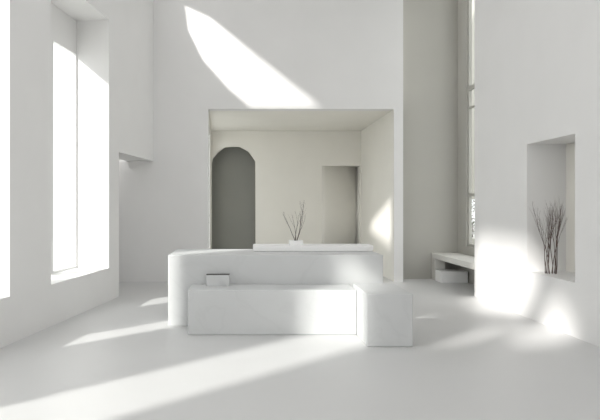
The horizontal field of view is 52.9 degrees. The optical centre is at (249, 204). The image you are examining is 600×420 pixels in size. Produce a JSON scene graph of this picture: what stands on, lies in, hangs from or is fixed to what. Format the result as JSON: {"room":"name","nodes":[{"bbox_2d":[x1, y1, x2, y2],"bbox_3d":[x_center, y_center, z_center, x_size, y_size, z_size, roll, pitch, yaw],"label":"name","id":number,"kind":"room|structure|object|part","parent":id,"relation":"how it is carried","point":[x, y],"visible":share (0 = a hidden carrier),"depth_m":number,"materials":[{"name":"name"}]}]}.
{"room":"reception lobby","nodes":[
{"label":"reception lobby","id":0,"kind":"room"},
{"bbox_2d":[51,3,76,273],"bbox_3d":[-3.970,-0.825,2.309,0.070,4.850,16.606,0,0,8],"label":"wall","id":1,"kind":"structure","parent":0,"point":[63,26],"depth_m":9.31,"materials":[{"name":"white paint"}]},
{"bbox_2d":[53,39,76,272],"bbox_3d":[-3.075,-0.750,8.983,0.060,3.600,2.169,0,0,8],"label":"window","id":2,"kind":"structure","parent":1,"relation":"in","point":[55,42],"depth_m":10.02,"materials":[{"name":"white metal"}]},
{"bbox_2d":[0,0,152,347],"bbox_3d":[-3.521,-2.150,3.287,0.560,7.500,18.664,0,0,8],"label":"wall","id":3,"kind":"structure","parent":0,"point":[115,65],"depth_m":8.91,"materials":[{"name":"white paint"}]},
{"bbox_2d":[209,120,210,248],"bbox_3d":[-0.993,-0.200,14.351,0.060,3.600,3.705,0,0,-3],"label":"wall","id":4,"kind":"structure","parent":0,"point":[209,120],"depth_m":16.00,"materials":[{"name":"beige paint"}]},
{"bbox_2d":[209,132,209,248],"bbox_3d":[-1.010,-0.250,14.400,0.030,3.300,3.205,0,0,-3],"label":"window","id":5,"kind":"structure","parent":4,"relation":"in","point":[209,132],"depth_m":15.95,"materials":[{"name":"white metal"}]},
{"bbox_2d":[54,0,402,281],"bbox_3d":[-0.605,-2.150,12.625,7.590,7.500,0.250,0,0,0],"label":"wall","id":6,"kind":"structure","parent":0,"point":[209,55],"depth_m":12.50,"materials":[{"name":"white paint"}]},
{"bbox_2d":[212,147,254,248],"bbox_3d":[-0.350,-0.200,16.760,2.100,3.600,0.880,0,0,0],"label":"wall","id":7,"kind":"structure","parent":0,"point":[233,168],"depth_m":16.80,"materials":[{"name":"grey paint"}]},
{"bbox_2d":[211,131,360,248],"bbox_3d":[0.950,-0.200,16.260,4.500,3.600,0.120,0,0,0],"label":"wall","id":8,"kind":"structure","parent":0,"point":[288,164],"depth_m":16.20,"materials":[{"name":"beige paint"}]},
{"bbox_2d":[209,111,389,130],"bbox_3d":[0.940,-2.100,14.480,4.480,0.200,3.440,0,0,0],"label":"ceiling","id":9,"kind":"structure","parent":0,"point":[219,120],"depth_m":14.20,"materials":[{"name":"beige paint"}]},
{"bbox_2d":[0,276,599,419],"bbox_3d":[-0.200,1.700,5.650,10.800,0.200,23.500,0,0,0],"label":"floor","id":10,"kind":"structure","parent":0,"point":[470,357],"depth_m":5.87,"materials":[{"name":"concrete"}]},
{"bbox_2d":[188,284,355,334],"bbox_3d":[0.274,1.322,7.647,2.077,0.556,0.535,0,0,0],"label":"stone block","id":11,"kind":"object","parent":10,"relation":"on","point":[233,309],"visible":1,"depth_m":7.38,"materials":[{"name":"white stone"}]},
{"bbox_2d":[206,274,229,285],"bbox_3d":[-0.415,0.970,7.780,0.298,0.147,0.104,0,0,0],"label":"box","id":12,"kind":"object","parent":11,"relation":"on","point":[211,279],"visible":1,"depth_m":7.73,"materials":[{"name":"stone"}]},
{"bbox_2d":[168,249,382,325],"bbox_3d":[0.339,1.130,8.465,2.846,0.940,1.070,0,0,0],"label":"reception desk","id":13,"kind":"object","parent":10,"relation":"on","point":[186,267],"visible":0.61,"depth_m":7.93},
{"bbox_2d":[253,244,372,250],"bbox_3d":[0.912,0.619,8.740,1.735,0.078,0.480,0,0,0],"label":"stone slab","id":14,"kind":"object","parent":13,"relation":"on","point":[256,247],"visible":1,"depth_m":8.50,"materials":[{"name":"white stone"}]},
{"bbox_2d":[283,204,305,244],"bbox_3d":[0.646,0.246,8.745,0.360,0.667,0.248,0,0,0],"label":"branches","id":15,"kind":"object","parent":14,"relation":"on","point":[291,242],"visible":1,"depth_m":8.69,"materials":[{"name":"brown plant"}]},
{"bbox_2d":[289,240,302,244],"bbox_3d":[0.665,0.545,8.720,0.190,0.068,0.190,0,0,0],"label":"pot","id":16,"kind":"object","parent":14,"relation":"on","point":[291,242],"depth_m":8.63,"materials":[{"name":"white ceramic"}]},
{"bbox_2d":[353,283,412,346],"bbox_3d":[1.576,1.300,7.210,0.524,0.600,0.900,0,0,0],"label":"cube","id":17,"kind":"object","parent":10,"relation":"on","point":[384,311],"visible":0.91,"depth_m":6.76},
{"bbox_2d":[435,270,467,282],"bbox_3d":[4.195,1.482,12.500,0.550,0.235,0.400,0,0,0],"label":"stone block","id":18,"kind":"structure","parent":10,"relation":"on","point":[442,276],"depth_m":12.30,"materials":[{"name":"stone"}]},
{"bbox_2d":[432,253,474,279],"bbox_3d":[4.213,1.315,11.773,0.565,0.570,2.445,0,0,0],"label":"bench","id":19,"kind":"object","parent":10,"relation":"on","point":[438,259],"visible":0.73,"depth_m":12.19,"materials":[{"name":"paint"}]},
{"bbox_3d":[4.040,1.371,12.873,0.220,0.459,0.245,0,0,0],"label":"panel","id":20,"kind":"part","parent":19,"relation":"part of","materials":[{"name":"paint"}]},
{"bbox_2d":[322,166,358,243],"bbox_3d":[2.468,0.270,16.488,1.112,2.660,0.459,0,0,-6],"label":"doorway","id":21,"kind":"structure","parent":0,"point":[340,184],"depth_m":16.36,"materials":[{"name":"beige paint"}]},
{"bbox_2d":[361,109,393,281],"bbox_3d":[3.099,-0.200,14.351,0.202,3.600,3.698,0,0,0],"label":"wall","id":22,"kind":"structure","parent":0,"point":[377,139],"depth_m":13.89,"materials":[{"name":"beige paint"}]},
{"bbox_2d":[403,0,457,278],"bbox_3d":[3.905,-2.150,13.100,1.430,7.500,0.200,0,0,0],"label":"wall","id":23,"kind":"structure","parent":0,"point":[430,27],"depth_m":13.00,"materials":[{"name":"beige paint"}]},
{"bbox_2d":[458,0,474,284],"bbox_3d":[4.560,-2.150,11.750,0.120,7.500,2.500,0,0,0],"label":"wall","id":24,"kind":"structure","parent":0,"point":[463,248],"depth_m":12.65,"materials":[{"name":"beige paint"}]},
{"bbox_2d":[468,0,474,247],"bbox_3d":[4.570,-2.370,11.600,0.060,6.460,1.800,0,0,0],"label":"window","id":25,"kind":"structure","parent":24,"relation":"in","point":[471,86],"depth_m":12.44,"materials":[{"name":"white glass"}]},
{"bbox_2d":[475,0,599,346],"bbox_3d":[4.205,-2.150,2.250,0.550,7.500,16.500,0,0,0],"label":"wall","id":26,"kind":"structure","parent":0,"point":[537,62],"depth_m":8.51,"materials":[{"name":"white paint"}]},
{"bbox_2d":[530,199,565,273],"bbox_3d":[4.066,0.400,8.226,0.534,1.079,0.386,0,0,14],"label":"bare shrub","id":27,"kind":"object","parent":26,"relation":"on","point":[549,233],"visible":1,"depth_m":8.20,"materials":[{"name":"brown plant"}]},
{"bbox_2d":[566,143,574,272],"bbox_3d":[4.555,0.000,7.900,0.150,2.400,2.000,0,0,0],"label":"wall","id":28,"kind":"structure","parent":0,"point":[570,148],"depth_m":8.39,"materials":[{"name":"beige paint"}]},
{"label":"outside","id":29,"kind":"structure","parent":0,"visible":0},
{"bbox_3d":[0.000,1.975,0.000,120.000,0.250,120.000,0,0,0],"label":"ground","id":30,"kind":"structure","parent":29,"visible":0},
{"bbox_2d":[472,0,474,243],"bbox_3d":[5.725,-3.775,15.550,0.250,11.250,2.100,0,0,0],"label":"wall","id":31,"kind":"structure","parent":30,"relation":"on","point":[473,1],"depth_m":15.03,"materials":[{"name":"beige paint"}]},
{"bbox_2d":[472,199,474,236],"bbox_3d":[6.786,0.632,17.391,1.776,2.452,1.790,0,0,27],"label":"tree","id":32,"kind":"object","parent":30,"relation":"on","point":[473,203],"visible":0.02,"depth_m":17.73,"materials":[{"name":"grey plant"}]}
]}

